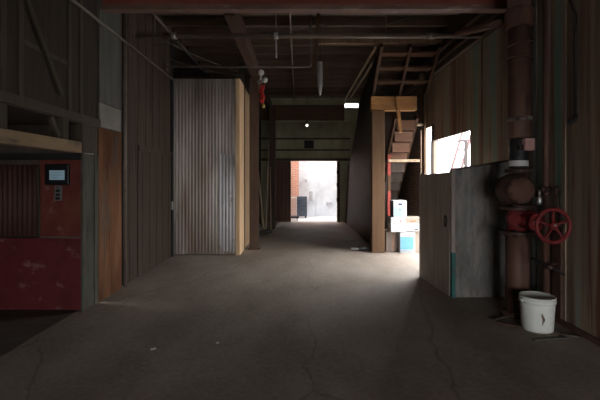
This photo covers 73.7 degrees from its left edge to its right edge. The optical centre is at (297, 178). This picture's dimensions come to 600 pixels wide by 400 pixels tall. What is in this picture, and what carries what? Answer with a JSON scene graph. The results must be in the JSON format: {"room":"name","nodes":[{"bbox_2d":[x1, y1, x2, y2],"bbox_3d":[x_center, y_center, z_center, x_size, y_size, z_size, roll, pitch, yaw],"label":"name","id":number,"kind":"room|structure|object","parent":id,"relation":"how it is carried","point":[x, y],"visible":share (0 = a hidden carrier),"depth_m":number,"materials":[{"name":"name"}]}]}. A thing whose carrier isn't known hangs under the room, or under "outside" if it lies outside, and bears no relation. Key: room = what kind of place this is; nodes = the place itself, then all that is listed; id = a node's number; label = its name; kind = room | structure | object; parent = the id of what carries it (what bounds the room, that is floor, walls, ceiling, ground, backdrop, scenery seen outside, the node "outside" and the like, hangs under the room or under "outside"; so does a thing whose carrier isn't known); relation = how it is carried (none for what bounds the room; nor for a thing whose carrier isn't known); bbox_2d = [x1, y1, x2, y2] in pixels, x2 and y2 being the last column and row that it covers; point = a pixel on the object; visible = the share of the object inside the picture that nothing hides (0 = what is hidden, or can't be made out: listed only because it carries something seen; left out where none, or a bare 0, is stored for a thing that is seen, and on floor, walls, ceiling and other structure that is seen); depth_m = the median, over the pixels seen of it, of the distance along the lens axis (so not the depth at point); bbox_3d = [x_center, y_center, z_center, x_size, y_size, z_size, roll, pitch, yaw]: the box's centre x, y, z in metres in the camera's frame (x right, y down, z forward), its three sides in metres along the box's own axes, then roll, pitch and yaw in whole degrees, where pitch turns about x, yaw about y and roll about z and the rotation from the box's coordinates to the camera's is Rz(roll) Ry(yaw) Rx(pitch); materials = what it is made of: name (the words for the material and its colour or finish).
{"room":"warehouse interior","nodes":[
{"label":"warehouse interior","id":0,"kind":"room"},
{"bbox_2d":[0,310,78,356],"bbox_3d":[-3.185,1.513,3.250,1.530,0.134,2.700,0,0,0],"label":"floor","id":1,"kind":"structure","parent":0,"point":[17,327],"depth_m":4.00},
{"bbox_2d":[0,153,80,309],"bbox_3d":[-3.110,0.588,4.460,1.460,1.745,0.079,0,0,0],"label":"machine","id":2,"kind":"object","parent":1,"relation":"on","point":[41,273],"visible":0.79,"depth_m":4.43,"materials":[{"name":"red paint"}]},
{"bbox_2d":[45,164,69,200],"bbox_3d":[-2.655,0.037,4.411,0.270,0.405,0.046,0,0,0],"label":"control display","id":3,"kind":"object","parent":2,"relation":"attached to","point":[55,174],"visible":1,"depth_m":4.39,"materials":[{"name":"black plastic"}]},
{"bbox_2d":[0,107,80,237],"bbox_3d":[-3.205,0.450,3.210,1.490,2.240,2.820,0,0,0],"label":"wall","id":4,"kind":"structure","parent":0,"point":[17,120],"depth_m":4.52,"materials":[{"name":"brown wood"}]},
{"bbox_2d":[0,0,171,299],"bbox_3d":[-2.430,-0.705,2.180,0.140,4.310,10.760,0,0,0],"label":"wall","id":5,"kind":"structure","parent":0,"point":[159,16],"depth_m":4.79,"materials":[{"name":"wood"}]},
{"bbox_2d":[0,128,81,152],"bbox_3d":[-2.408,-0.345,3.180,0.105,0.120,2.360,0,0,0],"label":"header beam","id":6,"kind":"structure","parent":5,"relation":"attached to","point":[7,137],"depth_m":3.62,"materials":[{"name":"brown wood"}]},
{"bbox_2d":[0,103,6,128],"bbox_3d":[-2.395,-0.506,3.210,0.070,0.198,0.080,0,0,0],"label":"post","id":7,"kind":"object","parent":6,"relation":"on","point":[3,107],"visible":0.96,"depth_m":3.21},
{"bbox_2d":[47,116,60,137],"bbox_3d":[-2.390,-0.511,3.925,0.035,0.208,0.170,0,0,0],"label":"brace","id":8,"kind":"object","parent":6,"relation":"on","point":[51,119],"visible":0.93,"depth_m":3.91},
{"bbox_2d":[56,119,68,138],"bbox_3d":[-2.395,-0.506,4.070,0.070,0.198,0.100,0,0,0],"label":"post","id":9,"kind":"object","parent":6,"relation":"on","point":[63,124],"visible":0.74,"depth_m":4.03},
{"bbox_2d":[0,0,100,126],"bbox_3d":[-2.347,-1.630,3.360,0.056,2.040,2.720,0,0,0],"label":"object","id":10,"kind":"structure","parent":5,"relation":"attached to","point":[48,48],"depth_m":3.81,"materials":[{"name":"wood"}]},
{"bbox_2d":[99,0,119,109],"bbox_3d":[-2.358,-1.785,5.020,0.012,1.730,0.560,0,0,0],"label":"sheet","id":11,"kind":"object","parent":5,"relation":"attached to","point":[109,44],"visible":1,"depth_m":4.99,"materials":[{"name":"metal"}]},
{"bbox_2d":[71,0,175,81],"bbox_3d":[-2.310,-1.835,5.050,0.034,0.034,4.900,0,0,0],"label":"conduit","id":12,"kind":"object","parent":11,"relation":"attached to","point":[73,1],"visible":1,"depth_m":5.06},
{"bbox_2d":[99,127,120,301],"bbox_3d":[-2.350,0.420,5.020,0.024,2.060,0.600,0,0,0],"label":"sheet","id":13,"kind":"object","parent":5,"relation":"attached to","point":[109,141],"visible":1,"depth_m":4.97,"materials":[{"name":"wood"}]},
{"bbox_2d":[99,102,120,131],"bbox_3d":[-2.356,-0.767,5.020,0.016,0.285,0.560,0,0,0],"label":"sheet","id":14,"kind":"object","parent":5,"relation":"attached to","point":[110,117],"visible":0.86,"depth_m":5.00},
{"bbox_2d":[122,13,173,284],"bbox_3d":[-2.355,-0.600,6.485,0.070,4.100,2.110,0,0,0],"label":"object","id":15,"kind":"structure","parent":5,"relation":"in","point":[150,93],"depth_m":6.26,"materials":[{"name":"wood"}]},
{"bbox_2d":[101,0,506,12],"bbox_3d":[0.130,-2.300,4.840,4.980,0.540,0.130,0,0,0],"label":"ceiling beam","id":16,"kind":"structure","parent":5,"relation":"attached to","point":[108,6],"depth_m":4.80,"materials":[{"name":"red paint"}]},
{"bbox_2d":[81,153,97,311],"bbox_3d":[-2.361,0.583,4.535,0.034,1.735,0.330,0,0,0],"label":"wall pillar","id":17,"kind":"structure","parent":0,"point":[89,162],"depth_m":4.53,"materials":[{"name":"wood"}]},
{"bbox_2d":[76,124,95,153],"bbox_3d":[-2.410,-0.448,4.550,0.080,0.315,0.300,0,0,0],"label":"cap","id":18,"kind":"object","parent":17,"relation":"on","point":[86,134],"visible":0.82,"depth_m":4.50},
{"bbox_2d":[152,13,206,73],"bbox_3d":[-2.140,-2.450,7.200,0.040,0.040,4.200,0,0,0],"label":"pipe","id":19,"kind":"object","parent":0,"point":[156,16],"visible":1,"depth_m":7.13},
{"bbox_2d":[172,32,209,77],"bbox_3d":[-2.505,-0.705,10.530,0.110,4.310,5.940,0,0,0],"label":"wall","id":20,"kind":"structure","parent":0,"point":[180,55],"depth_m":8.63,"materials":[{"name":"brown wood"}]},
{"bbox_2d":[239,62,260,223],"bbox_3d":[-1.305,-0.625,11.360,0.110,4.150,4.280,0,0,0],"label":"wall partition","id":21,"kind":"structure","parent":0,"point":[242,71],"depth_m":12.99,"materials":[{"name":"brown wood"}]},
{"bbox_2d":[0,221,599,399],"bbox_3d":[0.095,1.510,5.200,5.350,0.120,17.000,0,0,0],"label":"floor","id":22,"kind":"structure","parent":0,"point":[303,315],"depth_m":3.57,"materials":[{"name":"concrete"}]},
{"bbox_2d":[123,13,126,286],"bbox_3d":[-2.330,-0.620,5.385,0.040,4.140,0.042,0,0,0],"label":"pipe","id":23,"kind":"object","parent":22,"relation":"on","point":[124,14],"visible":1,"depth_m":5.37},
{"bbox_2d":[174,78,248,254],"bbox_3d":[-1.752,-0.245,8.400,1.307,3.390,1.600,0,0,0],"label":"partition","id":24,"kind":"object","parent":22,"relation":"on","point":[211,115],"visible":0.96,"depth_m":7.63,"materials":[{"name":"grey metal"}]},
{"bbox_2d":[248,78,260,249],"bbox_3d":[-0.905,-0.309,8.275,0.250,3.518,0.230,0,0,0],"label":"steel column","id":25,"kind":"structure","parent":22,"relation":"on","point":[253,86],"depth_m":8.20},
{"bbox_2d":[224,13,272,113],"bbox_3d":[-0.870,-2.200,9.235,0.140,0.260,8.330,0,0,0],"label":"ceiling beam","id":26,"kind":"structure","parent":25,"relation":"on","point":[235,21],"depth_m":6.46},
{"bbox_2d":[169,58,248,75],"bbox_3d":[-1.610,-2.110,7.690,1.728,0.134,0.016,0,0,-35],"label":"loose cable","id":27,"kind":"object","parent":26,"relation":"hanging from","point":[169,58],"visible":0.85,"depth_m":7.64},
{"bbox_2d":[245,23,315,32],"bbox_3d":[-0.290,-2.305,6.100,1.145,0.143,0.016,0,0,0],"label":"loose cable","id":28,"kind":"object","parent":26,"relation":"hanging from","point":[315,23],"visible":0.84,"depth_m":6.09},
{"bbox_2d":[257,70,267,83],"bbox_3d":[-0.720,-2.079,8.119,0.220,0.267,0.158,0,0,0],"label":"lamp","id":29,"kind":"object","parent":25,"relation":"attached to","point":[260,72],"visible":1,"depth_m":8.07,"materials":[{"name":"white plastic"}]},
{"bbox_2d":[259,85,264,107],"bbox_3d":[-0.730,-1.679,8.132,0.128,0.488,0.100,0,0,0],"label":"hanging cloth","id":30,"kind":"object","parent":29,"relation":"hanging from","point":[262,87],"visible":1,"depth_m":8.12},
{"bbox_2d":[259,175,264,229],"bbox_3d":[-1.070,0.092,11.070,0.436,2.691,0.048,0,0,42],"label":"wooden pole","id":31,"kind":"object","parent":22,"relation":"on","point":[259,175],"visible":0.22,"depth_m":10.99,"materials":[{"name":"brown wood"}]},
{"bbox_2d":[265,139,269,229],"bbox_3d":[-0.860,0.142,11.280,0.043,2.593,0.604,0,0,4],"label":"wooden pole","id":32,"kind":"object","parent":22,"relation":"on","point":[268,139],"visible":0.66,"depth_m":11.25,"materials":[{"name":"brown wood"}]},
{"bbox_2d":[270,167,270,228],"bbox_3d":[-0.775,0.543,11.335,0.025,1.794,0.498,0,0,-6],"label":"wooden pole","id":33,"kind":"object","parent":22,"relation":"on","point":[270,167],"visible":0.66,"depth_m":11.32,"materials":[{"name":"brown wood"}]},
{"bbox_2d":[269,108,275,228],"bbox_3d":[-0.745,-0.307,11.685,0.170,3.515,0.170,0,0,0],"label":"timber post","id":34,"kind":"object","parent":22,"relation":"on","point":[272,111],"visible":0.86,"depth_m":11.60,"materials":[{"name":"brown wood"}]},
{"bbox_2d":[337,161,349,221],"bbox_3d":[1.635,0.430,13.410,0.690,2.040,0.100,0,0,0],"label":"panel","id":35,"kind":"object","parent":22,"relation":"on","point":[341,196],"visible":0.61,"depth_m":13.42,"materials":[{"name":"brown wood"}]},
{"bbox_2d":[346,56,378,244],"bbox_3d":[1.610,-0.525,10.575,0.060,3.950,4.950,0,0,0],"label":"wall","id":36,"kind":"structure","parent":22,"relation":"on","point":[358,206],"depth_m":9.80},
{"bbox_2d":[345,165,348,222],"bbox_3d":[1.550,0.500,12.610,0.045,1.874,0.757,0,0,0],"label":"rail","id":37,"kind":"object","parent":36,"relation":"attached to","point":[348,165],"visible":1,"depth_m":12.60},
{"bbox_2d":[344,46,376,100],"bbox_3d":[1.500,-2.540,10.310,0.035,0.045,5.180,0,0,0],"label":"stair rail","id":38,"kind":"object","parent":36,"relation":"attached to","point":[375,47],"visible":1,"depth_m":9.34,"materials":[{"name":"brown wood"}]},
{"bbox_2d":[350,47,383,97],"bbox_3d":[1.640,-2.540,10.075,0.035,0.040,4.650,0,0,0],"label":"stair rail","id":39,"kind":"object","parent":36,"relation":"on","point":[370,66],"visible":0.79,"depth_m":9.98,"materials":[{"name":"brown wood"}]},
{"bbox_2d":[370,110,384,252],"bbox_3d":[1.575,0.052,7.950,0.250,2.795,0.220,0,0,0],"label":"timber post","id":40,"kind":"object","parent":22,"relation":"on","point":[377,117],"visible":1,"depth_m":7.84,"materials":[{"name":"beige wood"}]},
{"bbox_2d":[370,96,416,111],"bbox_3d":[1.890,-1.490,7.940,0.900,0.280,0.160,0,0,0],"label":"beam","id":41,"kind":"structure","parent":40,"relation":"on","point":[386,103],"depth_m":7.86,"materials":[{"name":"orange wood"}]},
{"bbox_2d":[395,96,401,132],"bbox_3d":[1.965,-1.255,7.800,0.129,0.715,0.040,0,0,0],"label":"prop","id":42,"kind":"object","parent":41,"relation":"attached to","point":[396,97],"visible":1,"depth_m":7.78,"materials":[{"name":"orange wood"}]},
{"bbox_2d":[371,43,440,95],"bbox_3d":[2.020,-2.070,7.600,1.090,0.825,0.909,0,0,0],"label":"stairs","id":43,"kind":"structure","parent":41,"relation":"on","point":[408,53],"depth_m":7.50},
{"bbox_2d":[387,155,390,215],"bbox_3d":[1.962,0.463,8.630,0.065,1.975,0.060,0,0,0],"label":"post","id":44,"kind":"object","parent":22,"relation":"on","point":[388,156],"visible":0.77,"depth_m":8.60,"materials":[{"name":"paint"}]},
{"bbox_2d":[388,159,419,161],"bbox_3d":[2.264,-0.393,8.563,0.668,0.055,0.067,0,0,0],"label":"bar","id":45,"kind":"object","parent":44,"relation":"attached to","point":[389,160],"visible":1,"depth_m":8.53,"materials":[{"name":"brown wood"}]},
{"bbox_2d":[385,221,397,251],"bbox_3d":[1.867,1.147,8.080,0.235,0.605,0.560,0,0,0],"label":"carton","id":46,"kind":"object","parent":22,"relation":"on","point":[391,238],"visible":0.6,"depth_m":7.96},
{"bbox_2d":[387,216,405,231],"bbox_3d":[1.955,0.893,7.959,0.290,0.286,0.322,0,0,0],"label":"carton","id":47,"kind":"object","parent":46,"relation":"on","point":[397,224],"visible":0.88,"depth_m":7.80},
{"bbox_2d":[390,200,406,216],"bbox_3d":[1.988,0.584,7.939,0.264,0.328,0.282,0,0,0],"label":"carton","id":48,"kind":"object","parent":47,"relation":"on","point":[398,208],"visible":1,"depth_m":7.80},
{"bbox_2d":[394,207,405,216],"bbox_3d":[1.987,0.638,7.800,0.229,0.187,0.004,0,0,0],"label":"print","id":49,"kind":"object","parent":48,"relation":"attached to","point":[398,211],"depth_m":7.80},
{"bbox_2d":[385,114,418,228],"bbox_3d":[2.180,0.087,9.405,0.480,2.831,2.807,0,0,0],"label":"stairs","id":50,"kind":"structure","parent":22,"relation":"on","point":[403,142],"depth_m":8.54,"materials":[{"name":"brown wood"}]},
{"bbox_2d":[398,232,414,252],"bbox_3d":[2.147,1.244,8.019,0.295,0.411,0.362,0,0,0],"label":"carton","id":51,"kind":"object","parent":22,"relation":"on","point":[406,240],"visible":0.73,"depth_m":7.84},
{"bbox_2d":[400,237,413,248],"bbox_3d":[2.137,1.258,7.840,0.257,0.247,0.004,0,0,0],"label":"print","id":52,"kind":"object","parent":51,"relation":"on","point":[405,242],"depth_m":7.84},
{"bbox_2d":[405,216,418,231],"bbox_3d":[2.283,0.897,8.019,0.335,0.274,0.322,0,0,0],"label":"carton","id":53,"kind":"object","parent":51,"relation":"on","point":[412,222],"visible":0.59,"depth_m":7.86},
{"bbox_2d":[407,224,418,230],"bbox_3d":[2.284,0.946,7.860,0.298,0.142,0.004,0,0,0],"label":"print","id":54,"kind":"object","parent":53,"relation":"attached to","point":[410,227],"depth_m":7.86},
{"bbox_2d":[415,232,418,251],"bbox_3d":[2.453,1.244,8.089,0.295,0.412,0.322,0,0,0],"label":"carton","id":55,"kind":"object","parent":22,"relation":"on","point":[416,233],"visible":0.1,"depth_m":7.93,"materials":[{"name":"white cardboard"}]},
{"bbox_2d":[419,172,449,295],"bbox_3d":[1.845,0.682,5.445,0.056,1.535,0.994,0,0,-3],"label":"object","id":56,"kind":"structure","parent":22,"relation":"on","point":[434,189],"depth_m":5.36,"materials":[{"name":"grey wood"}]},
{"bbox_2d":[450,159,509,297],"bbox_3d":[2.254,0.602,4.902,0.765,1.697,0.055,0,0,0],"label":"metal panel","id":57,"kind":"object","parent":22,"relation":"on","point":[477,246],"visible":0.84,"depth_m":4.90,"materials":[{"name":"grey paint"}]},
{"bbox_2d":[490,315,506,320],"bbox_3d":[2.120,1.442,4.180,0.300,0.013,0.050,0,0,-29],"label":"debris","id":58,"kind":"object","parent":22,"relation":"on","point":[500,316],"visible":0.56,"depth_m":4.15,"materials":[{"name":"brown wood"}]},
{"bbox_2d":[495,0,571,319],"bbox_3d":[2.369,-0.620,4.083,0.412,4.140,0.711,0,0,-19],"label":"standpipe","id":59,"kind":"object","parent":22,"relation":"on","point":[513,190],"visible":0.99,"depth_m":4.17,"materials":[{"name":"brown metal"}]},
{"bbox_2d":[454,19,502,37],"bbox_3d":[2.187,-1.831,4.894,0.103,0.306,0.957,0,0,-6],"label":"pipe","id":60,"kind":"object","parent":59,"relation":"attached to","point":[494,24],"visible":1,"depth_m":4.78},
{"bbox_2d":[509,138,534,168],"bbox_3d":[2.355,-0.271,4.236,0.184,0.319,0.252,0,0,0],"label":"switch","id":61,"kind":"object","parent":59,"relation":"attached to","point":[519,148],"depth_m":4.19,"materials":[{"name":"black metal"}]},
{"bbox_2d":[531,257,565,275],"bbox_3d":[2.530,0.889,4.067,0.071,0.142,0.324,0,0,-35],"label":"handle","id":62,"kind":"object","parent":59,"relation":"attached to","point":[549,266],"visible":1,"depth_m":4.02,"materials":[{"name":"black metal"}]},
{"bbox_2d":[517,291,556,333],"bbox_3d":[2.315,1.287,3.875,0.337,0.326,0.329,0,0,0],"label":"bucket","id":63,"kind":"object","parent":22,"relation":"on","point":[537,309],"visible":1,"depth_m":3.76,"materials":[{"name":"plastic"}]},
{"bbox_2d":[542,0,549,293],"bbox_3d":[2.575,-0.620,4.150,0.066,4.140,0.066,0,0,0],"label":"pipe","id":64,"kind":"object","parent":22,"relation":"on","point":[545,3],"visible":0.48,"depth_m":4.13,"materials":[{"name":"metal"}]},
{"bbox_2d":[531,336,567,340],"bbox_3d":[2.280,1.442,3.620,0.340,0.013,0.045,0,0,-9],"label":"debris","id":65,"kind":"object","parent":22,"relation":"on","point":[554,337],"visible":1,"depth_m":3.60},
{"bbox_2d":[560,332,580,337],"bbox_3d":[2.520,1.442,3.700,0.160,0.013,0.060,0,0,29],"label":"debris","id":66,"kind":"object","parent":22,"relation":"on","point":[561,333],"visible":1,"depth_m":3.69,"materials":[{"name":"brown wood"}]},
{"bbox_2d":[161,15,448,75],"bbox_3d":[-0.615,-2.900,5.200,6.770,0.080,17.000,0,0,0],"label":"ceiling","id":67,"kind":"structure","parent":0,"point":[163,16],"depth_m":7.04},
{"bbox_2d":[163,15,311,70],"bbox_3d":[-1.052,-2.370,6.960,2.585,0.960,0.080,0,0,0],"label":"conduit","id":68,"kind":"object","parent":67,"relation":"attached to","point":[165,65],"visible":0.98,"depth_m":6.95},
{"bbox_2d":[160,38,237,70],"bbox_3d":[-1.575,-2.011,6.540,0.016,0.092,2.248,0,0,22],"label":"loose cable","id":69,"kind":"object","parent":68,"relation":"hanging from","point":[160,38],"visible":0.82,"depth_m":6.37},
{"bbox_2d":[200,61,403,67],"bbox_3d":[0.142,-2.777,9.670,5.005,0.155,0.060,0,0,0],"label":"joist","id":70,"kind":"object","parent":67,"relation":"attached to","point":[326,64],"visible":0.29,"depth_m":9.64,"materials":[{"name":"brown wood"}]},
{"bbox_2d":[205,68,400,72],"bbox_3d":[0.142,-2.777,10.190,5.005,0.155,0.060,0,0,0],"label":"joist","id":71,"kind":"object","parent":67,"relation":"attached to","point":[219,70],"visible":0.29,"depth_m":10.16,"materials":[{"name":"brown wood"}]},
{"bbox_2d":[210,73,396,77],"bbox_3d":[0.142,-2.777,10.710,5.005,0.155,0.060,0,0,0],"label":"joist","id":72,"kind":"object","parent":67,"relation":"attached to","point":[212,75],"visible":0.57,"depth_m":10.68,"materials":[{"name":"brown wood"}]},
{"bbox_2d":[194,54,413,60],"bbox_3d":[0.142,-2.777,9.150,5.005,0.155,0.060,0,0,0],"label":"joist","id":73,"kind":"object","parent":67,"relation":"attached to","point":[210,57],"visible":0.64,"depth_m":9.12,"materials":[{"name":"brown wood"}]},
{"bbox_2d":[188,46,420,53],"bbox_3d":[0.142,-2.777,8.630,5.005,0.155,0.060,0,0,0],"label":"joist","id":74,"kind":"object","parent":67,"relation":"attached to","point":[192,49],"visible":0.71,"depth_m":8.60,"materials":[{"name":"brown wood"}]},
{"bbox_2d":[181,38,428,45],"bbox_3d":[0.142,-2.777,8.110,5.005,0.155,0.060,0,0,0],"label":"joist","id":75,"kind":"object","parent":67,"relation":"attached to","point":[254,41],"visible":0.57,"depth_m":8.08,"materials":[{"name":"brown wood"}]},
{"bbox_2d":[289,13,294,100],"bbox_3d":[-0.130,-2.640,9.250,0.036,0.036,8.300,0,0,0],"label":"pipe","id":76,"kind":"object","parent":75,"relation":"attached to","point":[290,26],"visible":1,"depth_m":8.36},
{"bbox_2d":[173,28,437,32],"bbox_3d":[0.142,-2.777,7.590,5.005,0.155,0.060,0,0,0],"label":"joist","id":77,"kind":"object","parent":67,"relation":"attached to","point":[175,30],"visible":0.57,"depth_m":7.56,"materials":[{"name":"brown wood"}]},
{"bbox_2d":[164,17,447,26],"bbox_3d":[0.142,-2.777,7.070,5.005,0.155,0.060,0,0,0],"label":"joist","id":78,"kind":"object","parent":67,"relation":"attached to","point":[168,21],"visible":0.86,"depth_m":7.04,"materials":[{"name":"brown wood"}]},
{"bbox_2d":[155,13,459,14],"bbox_3d":[0.142,-2.777,6.550,5.005,0.155,0.060,0,0,0],"label":"joist","id":79,"kind":"object","parent":67,"relation":"attached to","point":[155,13],"visible":0.21,"depth_m":6.53,"materials":[{"name":"brown wood"}]},
{"bbox_2d":[136,13,482,57],"bbox_3d":[0.150,-2.255,5.450,4.700,1.210,0.090,0,0,0],"label":"pipe","id":80,"kind":"object","parent":67,"relation":"hanging from","point":[165,35],"visible":0.94,"depth_m":5.42,"materials":[{"name":"metal"}]},
{"bbox_2d":[320,15,411,28],"bbox_3d":[0.874,-2.305,5.801,0.016,0.463,1.815,0,0,-39],"label":"loose cable","id":81,"kind":"object","parent":80,"relation":"hanging from","point":[411,15],"visible":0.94,"depth_m":5.62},
{"bbox_2d":[259,95,361,97],"bbox_3d":[0.142,-2.777,13.310,5.005,0.155,0.060,0,0,0],"label":"joist","id":82,"kind":"object","parent":67,"relation":"attached to","point":[342,96],"visible":0.21,"depth_m":13.28,"materials":[{"name":"brown wood"}]},
{"bbox_2d":[317,61,331,98],"bbox_3d":[0.472,-2.124,7.004,0.267,1.452,0.103,0,0,0],"label":"lamp","id":83,"kind":"object","parent":67,"relation":"hanging from","point":[319,64],"visible":0.98,"depth_m":6.96,"materials":[{"name":"metal"}]},
{"bbox_2d":[266,78,391,82],"bbox_3d":[0.142,-2.777,11.230,5.005,0.155,0.060,0,0,0],"label":"joist","id":84,"kind":"object","parent":67,"relation":"attached to","point":[270,80],"visible":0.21,"depth_m":11.20,"materials":[{"name":"brown wood"}]},
{"bbox_3d":[0.142,-2.777,6.030,5.005,0.155,0.060,0,0,0],"label":"joist","id":85,"kind":"object","parent":67,"relation":"attached to","visible":0},
{"bbox_2d":[312,13,319,69],"bbox_3d":[0.285,-2.175,6.020,0.134,1.054,0.030,0,0,0],"label":"strip","id":86,"kind":"object","parent":85,"relation":"hanging from","point":[318,14],"visible":0.64,"depth_m":6.01,"materials":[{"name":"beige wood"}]},
{"bbox_2d":[261,98,360,221],"bbox_3d":[0.135,-0.705,13.560,5.270,4.310,0.120,0,0,0],"label":"wall","id":87,"kind":"structure","parent":0,"point":[350,114],"depth_m":13.50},
{"bbox_2d":[276,161,290,221],"bbox_3d":[-0.602,0.415,13.412,0.717,2.030,0.075,0,0,0],"label":"plank door","id":88,"kind":"structure","parent":87,"relation":"in","point":[283,167],"depth_m":13.40,"materials":[{"name":"brown wood"}]},
{"bbox_2d":[261,105,343,120],"bbox_3d":[0.150,-2.220,13.425,2.800,0.500,0.130,0,0,0],"label":"beam","id":89,"kind":"structure","parent":87,"relation":"attached to","point":[283,112],"depth_m":13.36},
{"bbox_2d":[261,122,349,157],"bbox_3d":[0.250,-1.300,13.487,3.000,1.220,0.028,0,0,0],"label":"wall panel","id":90,"kind":"object","parent":87,"relation":"attached to","point":[283,129],"depth_m":13.48,"materials":[{"name":"wood"}]},
{"bbox_2d":[261,158,349,160],"bbox_3d":[0.250,-0.650,13.440,3.000,0.080,0.060,0,0,0],"label":"trim","id":91,"kind":"structure","parent":87,"relation":"attached to","point":[262,159],"depth_m":13.41,"materials":[{"name":"brown wood"}]},
{"bbox_2d":[261,138,349,139],"bbox_3d":[0.250,-1.355,13.450,3.000,0.050,0.040,0,0,0],"label":"trim","id":92,"kind":"structure","parent":87,"relation":"attached to","point":[261,138],"depth_m":13.43,"materials":[{"name":"brown wood"}]},
{"bbox_2d":[261,149,349,150],"bbox_3d":[0.250,-0.975,13.450,3.000,0.050,0.040,0,0,0],"label":"trim","id":93,"kind":"structure","parent":87,"relation":"attached to","point":[261,149],"depth_m":13.43,"materials":[{"name":"brown wood"}]},
{"bbox_2d":[304,140,313,148],"bbox_3d":[0.365,-1.150,13.325,0.310,0.260,0.231,0,0,0],"label":"wall speaker","id":94,"kind":"object","parent":87,"relation":"attached to","point":[308,144],"visible":1,"depth_m":13.22,"materials":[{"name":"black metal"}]},
{"bbox_2d":[291,216,336,220],"bbox_3d":[1.000,1.525,21.850,26.000,0.130,16.300,0,0,0],"label":"ground","id":95,"kind":"structure","parent":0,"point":[308,218],"depth_m":14.78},
{"bbox_2d":[291,197,296,218],"bbox_3d":[-0.195,1.065,14.815,0.290,0.790,0.270,0,0,0],"label":"crate","id":96,"kind":"object","parent":95,"relation":"on","point":[291,197],"visible":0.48,"depth_m":14.68,"materials":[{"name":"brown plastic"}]},
{"bbox_2d":[297,196,306,217],"bbox_3d":[0.150,1.055,15.068,0.380,0.810,0.365,0,0,0],"label":"condenser unit","id":97,"kind":"object","parent":95,"relation":"on","point":[301,200],"visible":0.94,"depth_m":14.90,"materials":[{"name":"black metal"}]},
{"bbox_2d":[450,133,469,168],"bbox_3d":[5.470,-0.090,14.000,1.326,3.145,0.090,0,0,0],"label":"ladder","id":98,"kind":"object","parent":95,"relation":"on","point":[461,135],"visible":0.23,"depth_m":13.97,"materials":[{"name":"metal"}]},
{"bbox_2d":[385,87,421,215],"bbox_3d":[2.700,-0.275,11.060,0.100,3.450,4.880,0,0,0],"label":"wall","id":99,"kind":"structure","parent":0,"point":[409,191],"depth_m":9.26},
{"bbox_2d":[379,0,599,338],"bbox_3d":[2.694,-0.705,5.150,0.112,4.310,16.700,0,0,0],"label":"wall","id":100,"kind":"structure","parent":0,"point":[469,94],"depth_m":4.07,"materials":[{"name":"wood"}]},
{"bbox_2d":[318,39,442,44],"bbox_3d":[1.485,-2.490,7.260,2.270,0.080,0.080,0,0,0],"label":"joist","id":101,"kind":"object","parent":100,"relation":"attached to","point":[320,41],"depth_m":7.22,"materials":[{"name":"brown wood"}]},
{"bbox_2d":[412,73,426,79],"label":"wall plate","id":102,"kind":"object","parent":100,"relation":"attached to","point":[420,76],"depth_m":8.20,"materials":[{"name":"brown wood"}]},
{"bbox_2d":[422,85,426,174],"bbox_3d":[2.625,-0.275,8.320,0.050,3.450,0.200,0,0,0],"label":"trim","id":103,"kind":"structure","parent":100,"relation":"attached to","point":[424,98],"depth_m":8.22,"materials":[{"name":"brown wood"}]},
{"bbox_2d":[431,125,433,173],"bbox_3d":[2.634,0.200,7.830,0.028,2.500,0.060,0,0,0],"label":"trim","id":104,"kind":"structure","parent":100,"relation":"attached to","point":[432,126],"depth_m":7.80,"materials":[{"name":"brown wood"}]},
{"bbox_2d":[406,13,483,79],"bbox_3d":[2.600,-2.350,7.310,0.060,0.057,4.380,0,0,0],"label":"pipe","id":105,"kind":"object","parent":100,"relation":"attached to","point":[478,15],"visible":0.43,"depth_m":6.81,"materials":[{"name":"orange metal"}]},
{"bbox_2d":[406,29,493,94],"bbox_3d":[2.600,-2.010,7.310,0.052,0.050,4.380,0,0,0],"label":"pipe","id":106,"kind":"object","parent":100,"relation":"attached to","point":[487,32],"visible":0.72,"depth_m":6.41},
{"bbox_2d":[423,13,499,74],"bbox_3d":[2.600,-2.170,7.310,0.060,0.057,4.380,0,0,0],"label":"pipe","id":107,"kind":"object","parent":100,"relation":"attached to","point":[493,15],"visible":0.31,"depth_m":6.46,"materials":[{"name":"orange metal"}]},
{"bbox_2d":[531,0,536,290],"bbox_3d":[2.610,-0.620,4.420,0.052,4.140,0.052,0,0,0],"label":"pipe","id":108,"kind":"object","parent":100,"relation":"attached to","point":[533,2],"visible":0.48,"depth_m":4.40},
{"bbox_2d":[553,230,561,318],"bbox_3d":[2.628,0.990,4.055,0.017,0.920,0.130,0,0,0],"label":"batten","id":109,"kind":"object","parent":100,"relation":"attached to","point":[557,248],"visible":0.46,"depth_m":4.04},
{"bbox_2d":[566,0,577,123],"bbox_3d":[2.571,-1.234,3.799,0.079,1.439,0.141,0,0,-35],"label":"conduit","id":110,"kind":"object","parent":100,"relation":"attached to","point":[575,116],"visible":1,"depth_m":3.76,"materials":[{"name":"black metal"}]},
{"bbox_2d":[555,317,599,346],"bbox_3d":[2.623,1.425,0.825,0.026,0.050,8.050,0,0,0],"label":"baseboard","id":111,"kind":"structure","parent":100,"relation":"attached to","point":[591,338],"depth_m":3.72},
{"label":"outside","id":112,"kind":"structure","parent":0,"visible":0},
{"bbox_2d":[299,104,469,215],"bbox_3d":[1.500,-3.000,15.750,15.000,9.100,0.300,0,0,0],"label":"sky","id":113,"kind":"structure","parent":112,"point":[313,171],"depth_m":15.60,"materials":[{"name":"white"}]},
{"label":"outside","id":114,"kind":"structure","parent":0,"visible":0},
{"bbox_3d":[8.385,1.530,1.250,11.230,0.120,24.900,0,0,0],"label":"trim","id":115,"kind":"structure","parent":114,"visible":0},
{"bbox_2d":[436,140,467,166],"bbox_3d":[5.000,0.095,13.230,1.200,2.750,0.060,0,0,0],"label":"rail","id":116,"kind":"object","parent":115,"relation":"on","point":[464,141],"visible":0.4,"depth_m":13.20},
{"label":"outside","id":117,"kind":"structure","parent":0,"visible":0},
{"bbox_2d":[291,161,298,214],"bbox_3d":[-2.985,-2.500,15.480,6.030,8.100,0.240,0,0,0],"label":"brick wall","id":118,"kind":"structure","parent":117,"point":[294,164],"depth_m":15.36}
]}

